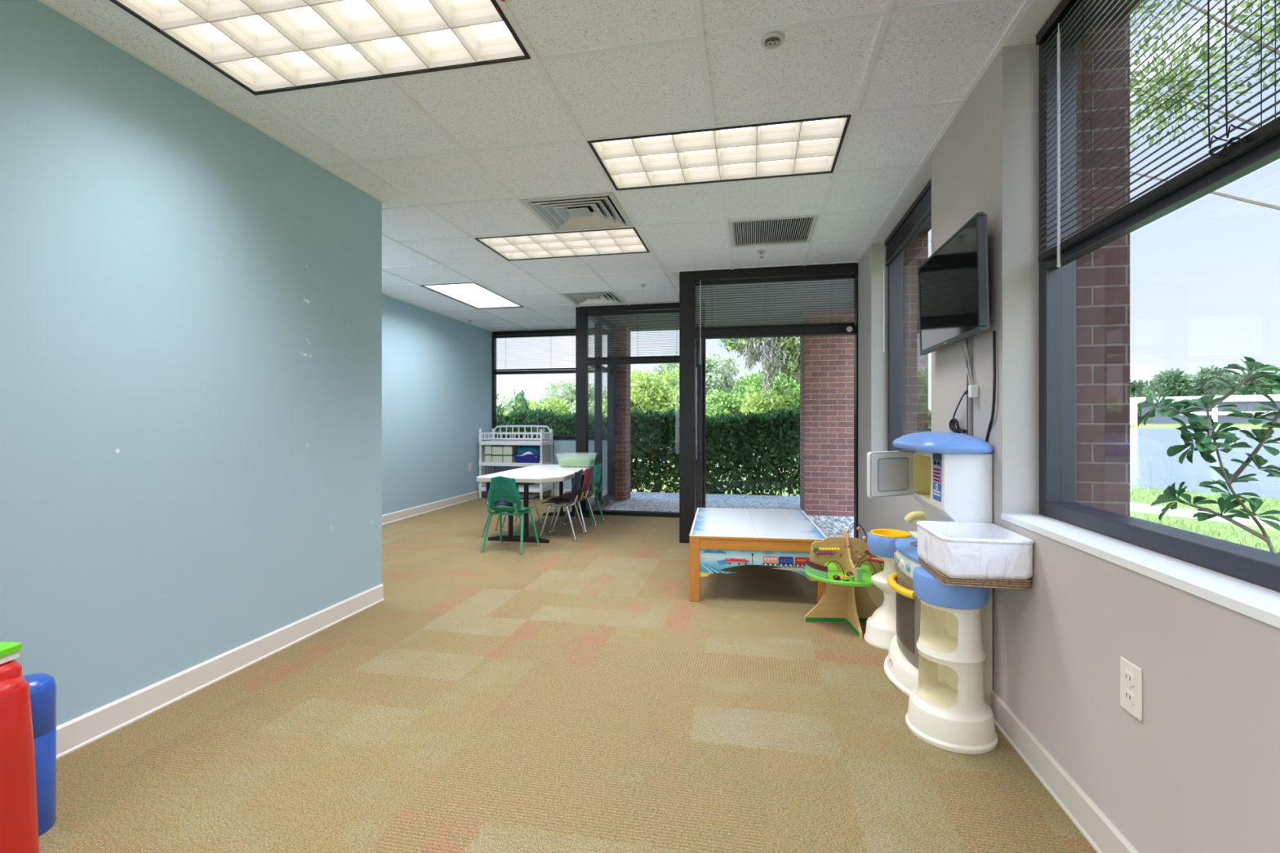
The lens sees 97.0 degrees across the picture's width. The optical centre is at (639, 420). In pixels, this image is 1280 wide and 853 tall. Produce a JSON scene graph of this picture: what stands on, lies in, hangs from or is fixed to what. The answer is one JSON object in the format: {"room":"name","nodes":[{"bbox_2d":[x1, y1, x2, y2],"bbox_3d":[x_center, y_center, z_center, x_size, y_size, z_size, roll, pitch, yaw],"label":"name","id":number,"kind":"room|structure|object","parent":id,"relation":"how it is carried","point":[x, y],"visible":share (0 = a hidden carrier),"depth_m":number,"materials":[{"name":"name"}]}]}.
{"room":"children's playroom","nodes":[
{"label":"children's playroom","id":0,"kind":"room"},
{"bbox_2d":[0,0,382,726],"bbox_3d":[-2.237,-0.282,0.487,0.141,2.750,6.080,0,0,11],"label":"wall","id":1,"kind":"structure","parent":0,"point":[191,302],"depth_m":2.17,"materials":[{"name":"teal paint"}]},
{"bbox_2d":[56,583,384,759],"bbox_3d":[-2.161,1.043,0.472,0.016,0.100,6.080,0,0,11],"label":"baseboard","id":2,"kind":"structure","parent":1,"relation":"attached to","point":[73,735],"depth_m":2.29,"materials":[{"name":"white"}]},
{"bbox_2d":[382,294,492,515],"bbox_3d":[-2.734,-0.282,6.175,0.120,2.750,4.880,0,0,11],"label":"wall","id":3,"kind":"structure","parent":0,"point":[437,368],"depth_m":6.83,"materials":[{"name":"teal paint"}]},
{"bbox_2d":[382,490,486,524],"bbox_3d":[-2.678,1.043,6.107,0.016,0.100,4.770,0,0,11],"label":"baseboard","id":4,"kind":"structure","parent":3,"relation":"attached to","point":[408,513],"depth_m":6.79,"materials":[{"name":"white"}]},
{"bbox_2d":[491,437,607,490],"bbox_3d":[-1.329,0.670,8.336,1.790,0.845,0.170,0,0,11],"label":"wall","id":5,"kind":"structure","parent":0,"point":[562,449],"depth_m":8.22,"materials":[{"name":"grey paint"}]},
{"bbox_2d":[492,328,616,438],"bbox_3d":[-1.278,-0.541,8.336,1.890,1.578,0.090,0,0,11],"label":"window","id":6,"kind":"structure","parent":5,"relation":"attached to","point":[495,373],"depth_m":8.39,"materials":[{"name":"brown metal"}]},
{"bbox_2d":[493,332,607,370],"bbox_3d":[-1.324,-1.006,8.284,1.740,0.522,0.036,0,0,11],"label":"window blind","id":7,"kind":"object","parent":6,"relation":"attached to","point":[568,335],"visible":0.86,"depth_m":8.30,"materials":[{"name":"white metal"}]},
{"bbox_2d":[519,488,607,497],"bbox_3d":[-1.343,1.043,8.265,1.790,0.100,0.016,0,0,11],"label":"baseboard","id":8,"kind":"structure","parent":5,"relation":"attached to","point":[555,491],"depth_m":8.24,"materials":[{"name":"white"}]},
{"bbox_2d":[38,0,1062,332],"bbox_3d":[-0.869,-1.345,2.672,4.910,0.030,10.900,0,0,11],"label":"ceiling","id":9,"kind":"structure","parent":0,"point":[450,157],"depth_m":2.50,"materials":[{"name":"tile"}]},
{"bbox_2d":[109,0,530,95],"bbox_3d":[-1.043,-1.389,1.910,1.192,0.123,0.583,0,0,11],"label":"ceiling light","id":10,"kind":"object","parent":9,"relation":"attached to","point":[264,46],"visible":0.97,"depth_m":2.02,"materials":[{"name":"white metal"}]},
{"bbox_2d":[420,282,522,309],"bbox_3d":[-1.762,-1.389,6.094,0.583,0.123,1.192,0,0,11],"label":"ceiling light","id":11,"kind":"object","parent":9,"relation":"attached to","point":[473,295],"visible":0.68,"depth_m":6.02,"materials":[{"name":"white plastic"}]},
{"bbox_2d":[474,217,649,261],"bbox_3d":[-0.566,-1.389,4.301,1.192,0.123,0.583,0,0,11],"label":"ceiling light","id":12,"kind":"object","parent":9,"relation":"attached to","point":[624,240],"visible":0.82,"depth_m":4.34,"materials":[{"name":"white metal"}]},
{"bbox_2d":[519,192,633,231],"bbox_3d":[-0.386,-1.357,3.643,0.584,0.076,0.584,0,0,11],"label":"ceiling vent","id":13,"kind":"object","parent":9,"relation":"in","point":[595,211],"visible":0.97,"depth_m":3.64,"materials":[{"name":"white"}]},
{"bbox_2d":[559,291,625,305],"bbox_3d":[-0.507,-1.357,6.154,0.584,0.076,0.584,0,0,11],"label":"ceiling vent","id":14,"kind":"object","parent":9,"relation":"in","point":[597,297],"visible":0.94,"depth_m":6.18,"materials":[{"name":"white"}]},
{"bbox_2d":[587,115,851,191],"bbox_3d":[0.391,-1.389,2.867,1.192,0.123,0.583,0,0,11],"label":"ceiling light","id":15,"kind":"object","parent":9,"relation":"attached to","point":[812,146],"visible":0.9,"depth_m":2.89,"materials":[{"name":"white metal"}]},
{"bbox_2d":[757,249,765,257],"bbox_3d":[0.953,-1.310,4.449,0.060,0.053,0.060,0,0,11],"label":"sprinkler","id":16,"kind":"object","parent":9,"relation":"attached to","point":[761,251],"visible":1,"depth_m":4.44,"materials":[{"name":"white"}]},
{"bbox_2d":[760,31,784,49],"bbox_3d":[0.465,-1.329,1.987,0.080,0.014,0.080,0,0,11],"label":"sprinkler","id":17,"kind":"object","parent":9,"relation":"attached to","point":[774,40],"visible":1,"depth_m":1.98,"materials":[{"name":"white"}]},
{"bbox_2d":[728,214,819,247],"bbox_3d":[0.929,-1.345,4.003,0.584,0.037,0.584,0,0,11],"label":"ceiling vent","id":18,"kind":"object","parent":9,"relation":"in","point":[792,228],"visible":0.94,"depth_m":4.01,"materials":[{"name":"white"}]},
{"bbox_2d":[38,495,1097,852],"bbox_3d":[-0.981,1.193,2.674,4.970,0.200,11.060,0,0,11],"label":"floor","id":19,"kind":"structure","parent":0,"point":[562,695],"depth_m":1.99,"materials":[{"name":"carpet"}]},
{"bbox_2d":[0,659,56,852],"bbox_3d":[-1.734,0.840,1.378,0.484,0.506,0.404,0,0,11],"label":"plastic toy","id":20,"kind":"object","parent":19,"relation":"on","point":[28,703],"visible":0.98,"depth_m":1.38,"materials":[{"name":"red"}]},
{"bbox_2d":[0,641,21,664],"bbox_3d":[-1.610,0.568,1.361,0.150,0.038,0.106,0,0,1],"label":"box","id":21,"kind":"object","parent":20,"relation":"on","point":[9,651],"visible":1,"depth_m":1.39,"materials":[{"name":"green plastic"}]},
{"bbox_2d":[480,482,524,536],"bbox_3d":[-1.327,0.811,5.485,0.328,0.564,0.339,0,0,9],"label":"chair","id":22,"kind":"object","parent":19,"relation":"on","point":[500,503],"visible":0.3,"depth_m":5.43,"materials":[{"name":"blue"}]},
{"bbox_2d":[480,475,539,554],"bbox_3d":[-1.105,0.773,4.838,0.385,0.640,0.372,0,0,14],"label":"chair","id":23,"kind":"object","parent":19,"relation":"on","point":[501,488],"visible":1,"depth_m":4.70,"materials":[{"name":"teal"}]},
{"bbox_2d":[478,425,552,500],"bbox_3d":[-1.768,0.579,8.103,0.954,1.028,0.444,0,0,11],"label":"shelving unit","id":24,"kind":"object","parent":19,"relation":"on","point":[541,488],"visible":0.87,"depth_m":7.98,"materials":[{"name":"white wood"}]},
{"bbox_2d":[484,444,497,462],"bbox_3d":[-2.122,0.470,8.107,0.104,0.235,0.235,0,0,11],"label":"storage box","id":25,"kind":"object","parent":24,"relation":"on","point":[488,449],"visible":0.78,"depth_m":8.00,"materials":[{"name":"white"}]},
{"bbox_2d":[491,445,505,462],"bbox_3d":[-1.987,0.475,8.080,0.159,0.225,0.235,0,0,11],"label":"storage box","id":26,"kind":"object","parent":24,"relation":"on","point":[497,451],"visible":0.73,"depth_m":7.97,"materials":[{"name":"white"}]},
{"bbox_2d":[502,445,518,462],"bbox_3d":[-1.835,0.472,8.049,0.139,0.230,0.235,0,0,11],"label":"storage box","id":27,"kind":"object","parent":24,"relation":"on","point":[508,451],"visible":0.87,"depth_m":7.94,"materials":[{"name":"white"}]},
{"bbox_2d":[480,461,551,466],"bbox_3d":[-1.768,0.609,8.103,0.926,0.049,0.424,0,0,11],"label":"shelf","id":28,"kind":"object","parent":24,"relation":"attached to","point":[483,464],"depth_m":7.91,"materials":[{"name":"white wood"}]},
{"bbox_2d":[480,484,551,492],"bbox_3d":[-1.768,0.964,8.103,0.926,0.049,0.424,0,0,11],"label":"shelf","id":29,"kind":"object","parent":24,"relation":"attached to","point":[532,488],"depth_m":7.97,"materials":[{"name":"white wood"}]},
{"bbox_2d":[514,444,540,462],"bbox_3d":[-1.557,0.463,7.984,0.376,0.250,0.251,0,0,11],"label":"bin","id":30,"kind":"object","parent":24,"relation":"on","point":[525,453],"visible":0.79,"depth_m":7.90,"materials":[{"name":"blue"}]},
{"bbox_2d":[502,484,542,528],"bbox_3d":[-1.240,0.811,5.918,0.328,0.564,0.339,0,0,13],"label":"chair","id":31,"kind":"object","parent":19,"relation":"on","point":[533,497],"visible":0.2,"depth_m":6.01,"materials":[{"name":"blue"}]},
{"bbox_2d":[476,464,594,542],"bbox_3d":[-0.966,0.800,5.811,0.775,0.585,1.549,0,0,11],"label":"table","id":32,"kind":"object","parent":19,"relation":"on","point":[540,473],"visible":0.65,"depth_m":5.19,"materials":[{"name":"white laminate"}]},
{"bbox_2d":[559,457,593,466],"bbox_3d":[-0.703,0.434,6.289,0.436,0.146,0.300,0,0,7],"label":"plastic tub","id":33,"kind":"object","parent":32,"relation":"on","point":[568,461],"visible":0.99,"depth_m":6.18,"materials":[{"name":"green"}]},
{"bbox_2d":[539,469,585,541],"bbox_3d":[-0.726,0.773,5.347,0.372,0.640,0.385,0,0,6],"label":"chair","id":34,"kind":"object","parent":19,"relation":"on","point":[577,481],"visible":0.98,"depth_m":5.23,"materials":[{"name":"blue"}]},
{"bbox_2d":[551,466,596,533],"bbox_3d":[-0.650,0.773,5.728,0.372,0.640,0.385,0,0,11],"label":"chair","id":35,"kind":"object","parent":19,"relation":"on","point":[588,474],"visible":0.79,"depth_m":5.61,"materials":[{"name":"red"}]},
{"bbox_2d":[561,462,604,525],"bbox_3d":[-0.600,0.773,6.105,0.372,0.640,0.385,0,0,13],"label":"chair","id":36,"kind":"object","parent":19,"relation":"on","point":[597,470],"visible":0.7,"depth_m":6.03,"materials":[{"name":"teal"}]},
{"bbox_2d":[689,507,826,604],"bbox_3d":[0.783,0.893,3.923,0.816,0.399,1.110,0,0,8],"label":"table","id":37,"kind":"object","parent":19,"relation":"on","point":[720,539],"visible":0.88,"depth_m":3.43,"materials":[{"name":"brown wood"}]},
{"bbox_2d":[804,522,884,638],"bbox_3d":[1.121,0.826,3.075,0.434,0.533,0.434,0,0,33],"label":"toy","id":38,"kind":"object","parent":19,"relation":"on","point":[838,562],"visible":0.91,"depth_m":3.07,"materials":[{"name":"brown wood"}]},
{"bbox_2d":[863,431,998,754],"bbox_3d":[1.161,0.569,2.387,0.391,1.048,1.077,0,0,11],"label":"toy kitchen","id":39,"kind":"object","parent":19,"relation":"on","point":[937,637],"visible":0.87,"depth_m":2.09,"materials":[{"name":"beige plastic"}]},
{"bbox_2d":[866,531,914,558],"bbox_3d":[1.236,0.609,2.797,0.216,0.096,0.216,0,0,11],"label":"sink","id":40,"kind":"object","parent":39,"relation":"in","point":[881,544],"depth_m":2.74,"materials":[{"name":"blue plastic"}]},
{"bbox_2d":[870,528,911,537],"bbox_3d":[1.236,0.579,2.797,0.186,0.058,0.186,0,0,11],"label":"sink basin","id":41,"kind":"object","parent":39,"relation":"in","point":[876,533],"depth_m":2.83,"materials":[{"name":"yellow plastic"}]},
{"bbox_2d":[884,551,920,697],"bbox_3d":[1.203,0.825,2.396,0.306,0.536,0.430,0,0,11],"label":"oven","id":42,"kind":"object","parent":39,"relation":"in","point":[901,663],"depth_m":2.33,"materials":[{"name":"grey"}]},
{"bbox_2d":[894,537,919,563],"bbox_3d":[1.228,0.551,2.391,0.256,0.020,0.430,0,0,11],"label":"stove","id":43,"kind":"object","parent":39,"relation":"in","point":[907,548],"depth_m":2.41,"materials":[{"name":"blue plastic"}]},
{"bbox_2d":[903,511,926,524],"bbox_3d":[1.282,0.477,2.603,0.125,0.125,0.043,0,0,18],"label":"faucet","id":44,"kind":"object","parent":39,"relation":"on","point":[910,517],"depth_m":2.59,"materials":[{"name":"yellow plastic"}]},
{"bbox_2d":[933,464,941,484],"bbox_3d":[1.149,0.207,2.193,0.001,0.068,0.100,0,0,11],"label":"print","id":45,"kind":"object","parent":39,"relation":"on","point":[936,468],"depth_m":2.19,"materials":[{"name":"pink"}]},
{"bbox_2d":[933,459,941,466],"bbox_3d":[1.149,0.163,2.193,0.001,0.020,0.100,0,0,11],"label":"print","id":46,"kind":"object","parent":39,"relation":"on","point":[936,463],"depth_m":2.19,"materials":[{"name":"teal"}]},
{"bbox_2d":[933,453,941,461],"bbox_3d":[1.149,0.139,2.193,0.001,0.028,0.100,0,0,11],"label":"print","id":47,"kind":"object","parent":39,"relation":"on","point":[936,456],"depth_m":2.19,"materials":[{"name":"black"}]},
{"bbox_2d":[911,449,992,523],"bbox_3d":[1.261,0.322,2.321,0.168,0.402,0.445,0,0,11],"label":"microwave","id":48,"kind":"object","parent":39,"relation":"in","point":[947,486],"depth_m":2.11,"materials":[{"name":"white plastic"}]},
{"bbox_2d":[916,520,1034,590],"bbox_3d":[1.137,0.454,1.952,0.275,0.157,0.328,0,0,11],"label":"basket","id":49,"kind":"object","parent":39,"relation":"on","point":[957,553],"visible":1,"depth_m":1.81,"materials":[{"name":"wicker"}]},
{"bbox_2d":[493,241,857,332],"bbox_3d":[-0.071,-1.494,6.714,1.264,0.327,5.556,0,0,-37],"label":"trim","id":50,"kind":"structure","parent":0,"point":[602,317],"depth_m":5.88,"materials":[{"name":"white metal"}]},
{"bbox_2d":[575,303,706,517],"bbox_3d":[-0.003,-0.118,6.547,1.512,2.423,0.100,0,0,11],"label":"window","id":51,"kind":"structure","parent":50,"relation":"attached to","point":[582,363],"depth_m":6.62,"materials":[{"name":"brown metal"}]},
{"bbox_2d":[586,309,679,359],"bbox_3d":[-0.009,-0.991,6.518,1.252,0.543,0.036,0,0,11],"label":"window blind","id":52,"kind":"object","parent":51,"relation":"attached to","point":[668,311],"visible":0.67,"depth_m":6.53,"materials":[{"name":"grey metal"}]},
{"bbox_2d":[601,279,853,331],"bbox_3d":[-1.221,-1.507,7.168,7.800,0.300,3.220,0,0,11],"label":"roof","id":53,"kind":"structure","parent":0,"point":[624,317],"depth_m":6.77,"materials":[{"name":"grey"}]},
{"bbox_2d":[902,0,1143,515],"bbox_3d":[1.311,-0.082,0.783,0.265,3.150,8.290,0,0,11],"label":"brick column","id":54,"kind":"structure","parent":0,"point":[1103,274],"depth_m":1.96,"materials":[{"name":"brown brick"}]},
{"bbox_2d":[857,43,1279,852],"bbox_3d":[1.119,-0.282,0.832,0.130,2.750,8.070,0,0,11],"label":"wall","id":55,"kind":"structure","parent":0,"point":[1199,772],"depth_m":1.65,"materials":[{"name":"beige paint"}]},
{"bbox_2d":[588,315,615,509],"bbox_3d":[-0.532,-0.118,7.423,0.090,2.423,1.410,0,0,11],"label":"window","id":56,"kind":"structure","parent":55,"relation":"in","point":[610,370],"depth_m":7.71,"materials":[{"name":"black metal"}]},
{"bbox_2d":[695,287,702,512],"bbox_3d":[0.538,-0.118,5.776,0.090,2.423,1.200,0,0,11],"label":"window","id":57,"kind":"structure","parent":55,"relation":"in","point":[698,366],"depth_m":6.25,"materials":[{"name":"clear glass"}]},
{"bbox_2d":[679,263,857,542],"bbox_3d":[1.126,-0.118,4.986,1.553,2.423,0.120,0,0,11],"label":"window","id":58,"kind":"structure","parent":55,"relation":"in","point":[688,334],"depth_m":5.05,"materials":[{"name":"brown metal"}]},
{"bbox_2d":[695,273,855,364],"bbox_3d":[1.161,-0.879,4.941,1.358,0.756,0.054,0,0,11],"label":"window blind","id":59,"kind":"object","parent":58,"relation":"attached to","point":[831,278],"visible":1,"depth_m":4.95,"materials":[{"name":"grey metal"}]},
{"bbox_2d":[887,251,902,451],"bbox_3d":[1.752,-0.501,3.505,0.095,1.658,1.460,0,0,11],"label":"window","id":60,"kind":"structure","parent":55,"relation":"in","point":[895,271],"depth_m":4.17,"materials":[{"name":"black metal"}]},
{"bbox_2d":[883,178,931,352],"bbox_3d":[1.680,-0.911,3.519,0.054,0.821,1.340,0,0,11],"label":"window blind","id":61,"kind":"object","parent":55,"relation":"attached to","point":[917,215],"visible":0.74,"depth_m":3.55,"materials":[{"name":"brown metal"}]},
{"bbox_2d":[918,212,990,355],"bbox_3d":[1.326,-0.537,2.400,0.070,0.430,0.745,-1,0,11],"label":"television","id":62,"kind":"object","parent":55,"relation":"attached to","point":[953,282],"visible":1,"depth_m":2.27,"materials":[{"name":"black plastic"}]},
{"bbox_2d":[985,330,995,442],"bbox_3d":[1.301,-0.116,2.106,0.012,0.423,0.110,0,0,16],"label":"hanging cable","id":63,"kind":"object","parent":62,"relation":"hanging from","point":[993,331],"visible":0.88,"depth_m":2.06,"materials":[{"name":"black plastic"}]},
{"bbox_2d":[966,336,973,435],"bbox_3d":[1.338,-0.107,2.300,0.014,0.500,0.025,0,0,11],"label":"cable raceway","id":64,"kind":"object","parent":55,"relation":"attached to","point":[970,340],"visible":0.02,"depth_m":2.29,"materials":[{"name":"grey plastic"}]},
{"bbox_2d":[961,339,978,397],"bbox_3d":[1.328,-0.213,2.286,0.030,0.243,0.123,0,0,11],"label":"power adapter","id":65,"kind":"object","parent":55,"relation":"attached to","point":[973,389],"visible":0.98,"depth_m":2.26,"materials":[{"name":"white plastic"}]},
{"bbox_2d":[949,389,968,433],"bbox_3d":[1.333,-0.032,2.363,0.019,0.192,0.209,0,0,11],"label":"cord","id":66,"kind":"object","parent":65,"relation":"hanging from","point":[953,421],"visible":0.92,"depth_m":2.39,"materials":[{"name":"black plastic"}]},
{"bbox_2d":[991,689,1138,852],"bbox_3d":[1.046,1.043,0.837,0.016,0.100,8.050,0,0,11],"label":"baseboard","id":67,"kind":"structure","parent":55,"relation":"attached to","point":[1100,833],"depth_m":1.61,"materials":[{"name":"beige"}]},
{"bbox_2d":[1120,656,1142,721],"bbox_3d":[1.147,0.625,1.326,0.009,0.120,0.074,0,0,11],"label":"wall outlet","id":68,"kind":"object","parent":55,"relation":"attached to","point":[1131,675],"visible":1,"depth_m":1.32,"materials":[{"name":"beige plastic"}]},
{"bbox_2d":[1124,688,1133,705],"bbox_3d":[1.145,0.647,1.326,0.004,0.029,0.033,0,0,11],"label":"socket","id":69,"kind":"object","parent":68,"relation":"attached to","point":[1128,693],"depth_m":1.33,"materials":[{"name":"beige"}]},
{"bbox_2d":[1124,670,1133,686],"bbox_3d":[1.145,0.603,1.326,0.004,0.029,0.033,0,0,11],"label":"socket","id":70,"kind":"object","parent":68,"relation":"attached to","point":[1128,674],"depth_m":1.33,"materials":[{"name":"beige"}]},
{"bbox_2d":[1000,512,1279,628],"bbox_3d":[1.006,0.338,0.222,0.154,0.020,3.630,0,0,11],"label":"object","id":71,"kind":"structure","parent":55,"relation":"attached to","point":[1256,602],"depth_m":1.26,"materials":[{"name":"white paint"}]},
{"bbox_2d":[1039,0,1279,592],"bbox_3d":[1.094,-0.501,0.205,0.095,1.658,3.630,0,0,11],"label":"window","id":72,"kind":"structure","parent":55,"relation":"in","point":[1057,286],"depth_m":1.93,"materials":[{"name":"grey metal"}]},
{"bbox_2d":[1035,0,1279,267],"bbox_3d":[1.019,-0.899,0.221,0.059,0.846,3.512,0,0,11],"label":"window blind","id":73,"kind":"object","parent":72,"relation":"attached to","point":[1266,132],"visible":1,"depth_m":1.46,"materials":[{"name":"brown metal"}]},
{"bbox_2d":[1208,137,1251,159],"bbox_3d":[1.191,-0.550,1.144,0.015,0.035,0.099,0,0,11],"label":"cord tangle","id":74,"kind":"object","parent":73,"relation":"attached to","point":[1219,156],"visible":1,"depth_m":1.15,"materials":[{"name":"black plastic"}]},
{"label":"outside","id":75,"kind":"structure","parent":0,"visible":0},
{"bbox_2d":[1129,422,1279,428],"bbox_3d":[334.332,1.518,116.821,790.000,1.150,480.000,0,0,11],"label":"ground","id":76,"kind":"structure","parent":75,"point":[1141,425],"depth_m":156.21,"materials":[{"name":"green plant"}]},
{"bbox_2d":[1129,392,1139,421],"bbox_3d":[180.021,-8.354,212.522,15.472,18.964,13.310,0,0,11],"label":"tree","id":77,"kind":"object","parent":76,"relation":"on","point":[1132,394],"visible":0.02,"depth_m":209.03,"materials":[{"name":"green plant"}]},
{"bbox_2d":[1129,379,1148,422],"bbox_3d":[198.044,-7.899,226.918,15.852,18.055,12.731,0,0,11],"label":"tree","id":78,"kind":"object","parent":76,"relation":"on","point":[1135,388],"visible":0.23,"depth_m":225.03,"materials":[{"name":"green plant"}]},
{"bbox_2d":[1137,367,1192,417],"bbox_3d":[174.548,-7.664,189.168,13.525,19.966,14.460,0,0,11],"label":"tree","id":79,"kind":"object","parent":76,"relation":"on","point":[1158,384],"visible":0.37,"depth_m":185.96,"materials":[{"name":"green plant"}]},
{"bbox_2d":[1166,373,1196,396],"bbox_3d":[193.706,-8.005,204.448,15.796,18.267,12.939,0,0,11],"label":"tree","id":80,"kind":"object","parent":76,"relation":"on","point":[1191,380],"visible":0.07,"depth_m":199.85,"materials":[{"name":"green plant"}]},
{"bbox_2d":[1129,394,1279,424],"bbox_3d":[174.232,-2.857,144.289,78.000,7.600,18.000,0,0,40],"label":"office building","id":81,"kind":"structure","parent":76,"relation":"on","point":[1245,403],"depth_m":152.37,"materials":[{"name":"white concrete"}]},
{"bbox_2d":[1185,364,1248,396],"bbox_3d":[185.370,-8.303,180.505,16.324,19.268,14.313,0,0,11],"label":"tree","id":82,"kind":"object","parent":76,"relation":"on","point":[1203,387],"visible":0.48,"depth_m":179.71,"materials":[{"name":"green plant"}]},
{"bbox_2d":[1235,372,1272,395],"bbox_3d":[205.583,-7.227,192.344,16.384,19.163,14.274,0,0,11],"label":"tree","id":83,"kind":"object","parent":76,"relation":"on","point":[1252,392],"visible":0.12,"depth_m":190.84,"materials":[{"name":"green plant"}]},
{"bbox_2d":[1258,370,1279,395],"bbox_3d":[193.321,-7.182,168.464,14.811,16.621,13.120,0,0,11],"label":"tree","id":84,"kind":"object","parent":76,"relation":"on","point":[1268,391],"visible":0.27,"depth_m":170.00,"materials":[{"name":"green plant"}]},
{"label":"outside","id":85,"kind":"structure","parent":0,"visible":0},
{"bbox_2d":[640,427,1279,499],"bbox_3d":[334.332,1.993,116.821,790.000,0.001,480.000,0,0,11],"label":"lake","id":86,"kind":"structure","parent":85,"point":[1150,464],"depth_m":25.18,"materials":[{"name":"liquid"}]},
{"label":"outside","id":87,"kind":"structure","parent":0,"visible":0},
{"bbox_2d":[632,459,1279,528],"bbox_3d":[9.360,1.446,5.947,3.763,0.035,56.188,0,0,-32],"label":"path","id":88,"kind":"structure","parent":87,"point":[1156,509],"depth_m":8.78,"materials":[{"name":"concrete"}]},
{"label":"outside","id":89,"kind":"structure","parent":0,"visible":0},
{"bbox_2d":[600,492,853,537],"bbox_3d":[-0.481,1.323,7.295,10.200,0.340,3.880,0,0,11],"label":"gravel ground","id":90,"kind":"structure","parent":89,"point":[638,501],"depth_m":8.01,"materials":[{"name":"gravel"}]},
{"bbox_2d":[610,326,631,500],"bbox_3d":[-0.284,0.063,8.362,0.230,2.860,0.310,0,0,11],"label":"brick column","id":91,"kind":"structure","parent":90,"relation":"on","point":[623,440],"depth_m":8.21,"materials":[{"name":"brick"}]},
{"bbox_2d":[800,309,853,516],"bbox_3d":[2.418,0.063,7.191,0.693,2.860,0.650,0,0,11],"label":"brick column","id":92,"kind":"structure","parent":90,"relation":"on","point":[826,362],"depth_m":6.89,"materials":[{"name":"red brick"}]},
{"bbox_2d":[808,515,853,537],"bbox_3d":[2.136,1.148,5.846,2.933,0.038,1.934,0,0,11],"label":"pebbles","id":93,"kind":"object","parent":90,"relation":"on","point":[837,525],"visible":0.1,"depth_m":6.21,"materials":[{"name":"stone"}]},
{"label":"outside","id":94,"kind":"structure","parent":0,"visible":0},
{"bbox_2d":[631,448,1279,553],"bbox_3d":[-11.774,1.443,17.646,150.000,0.001,90.000,0,0,11],"label":"lawn","id":95,"kind":"structure","parent":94,"point":[1268,530],"depth_m":8.28,"materials":[{"name":"green plant"}]},
{"bbox_2d":[496,388,530,435],"bbox_3d":[-2.291,0.428,9.887,0.962,2.036,0.617,0,0,-36],"label":"shrub","id":96,"kind":"object","parent":95,"relation":"on","point":[522,401],"visible":0.12,"depth_m":9.88,"materials":[{"name":"green plant"}]},
{"bbox_2d":[496,391,559,413],"bbox_3d":[-5.828,-0.001,28.917,5.114,3.103,3.866,0,0,11],"label":"bushy tree","id":97,"kind":"object","parent":95,"relation":"on","point":[506,403],"visible":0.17,"depth_m":27.93,"materials":[{"name":"green plant"}]},
{"bbox_2d":[502,397,575,435],"bbox_3d":[-3.591,0.369,19.479,3.332,2.363,2.255,0,0,-19],"label":"bushy tree","id":98,"kind":"object","parent":95,"relation":"on","point":[562,408],"visible":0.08,"depth_m":19.02,"materials":[{"name":"green plant"}]},
{"bbox_2d":[544,378,607,417],"bbox_3d":[-2.590,-0.188,25.259,2.946,3.478,3.497,0,0,11],"label":"bushy tree","id":99,"kind":"object","parent":95,"relation":"on","point":[570,396],"visible":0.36,"depth_m":24.47,"materials":[{"name":"green plant"}]},
{"bbox_2d":[602,366,679,454],"bbox_3d":[0.449,-0.351,22.611,3.886,3.804,3.973,0,0,-28],"label":"bushy tree","id":100,"kind":"object","parent":95,"relation":"on","point":[659,394],"visible":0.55,"depth_m":21.22,"materials":[{"name":"green plant"}]},
{"bbox_2d":[651,351,744,402],"bbox_3d":[2.966,-1.121,28.913,4.220,5.344,5.142,0,0,28],"label":"bushy tree","id":101,"kind":"object","parent":95,"relation":"on","point":[715,378],"visible":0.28,"depth_m":28.58,"materials":[{"name":"green plant"}]},
{"bbox_2d":[496,404,931,496],"bbox_3d":[-0.844,0.592,10.058,12.617,1.714,1.472,0,0,11],"label":"clipped hedge","id":102,"kind":"object","parent":95,"relation":"on","point":[766,428],"visible":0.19,"depth_m":9.12,"materials":[{"name":"green plant"}]},
{"bbox_2d":[706,372,799,462],"bbox_3d":[3.888,-0.088,19.205,4.876,3.279,3.278,0,0,29],"label":"bushy tree","id":103,"kind":"object","parent":95,"relation":"on","point":[719,402],"visible":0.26,"depth_m":18.79,"materials":[{"name":"green plant"}]},
{"bbox_2d":[715,336,799,395],"bbox_3d":[4.297,-1.668,14.637,4.119,6.437,2.718,0,0,37],"label":"moss oak","id":104,"kind":"object","parent":95,"relation":"on","point":[748,344],"visible":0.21,"depth_m":14.58,"materials":[{"name":"green plant"}]},
{"bbox_2d":[739,386,799,466],"bbox_3d":[4.626,0.265,16.666,3.567,2.571,2.949,0,0,14],"label":"bushy tree","id":105,"kind":"object","parent":95,"relation":"on","point":[757,402],"visible":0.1,"depth_m":16.11,"materials":[{"name":"green plant"}]},
{"bbox_2d":[753,365,799,395],"bbox_3d":[7.537,-0.787,23.970,5.669,4.676,4.373,0,0,11],"label":"bushy tree","id":106,"kind":"object","parent":95,"relation":"on","point":[788,382],"visible":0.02,"depth_m":23.06,"materials":[{"name":"green plant"}]},
{"bbox_2d":[1129,0,1279,210],"bbox_3d":[9.291,-2.866,6.275,7.518,8.827,3.664,0,0,37],"label":"tree","id":107,"kind":"object","parent":95,"relation":"on","point":[1246,34],"visible":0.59,"depth_m":7.57,"materials":[{"name":"green plant"}]},
{"bbox_2d":[1129,484,1279,553],"bbox_3d":[7.538,1.408,6.642,7.090,0.140,13.081,0,0,11],"label":"grass","id":108,"kind":"structure","parent":95,"relation":"on","point":[1257,543],"depth_m":8.45,"materials":[{"name":"plant"}]},
{"bbox_2d":[1137,356,1279,554],"bbox_3d":[2.934,0.564,2.732,0.811,1.759,0.319,0,0,43],"label":"tree","id":109,"kind":"object","parent":95,"relation":"on","point":[1203,443],"visible":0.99,"depth_m":2.79,"materials":[{"name":"green plant"}]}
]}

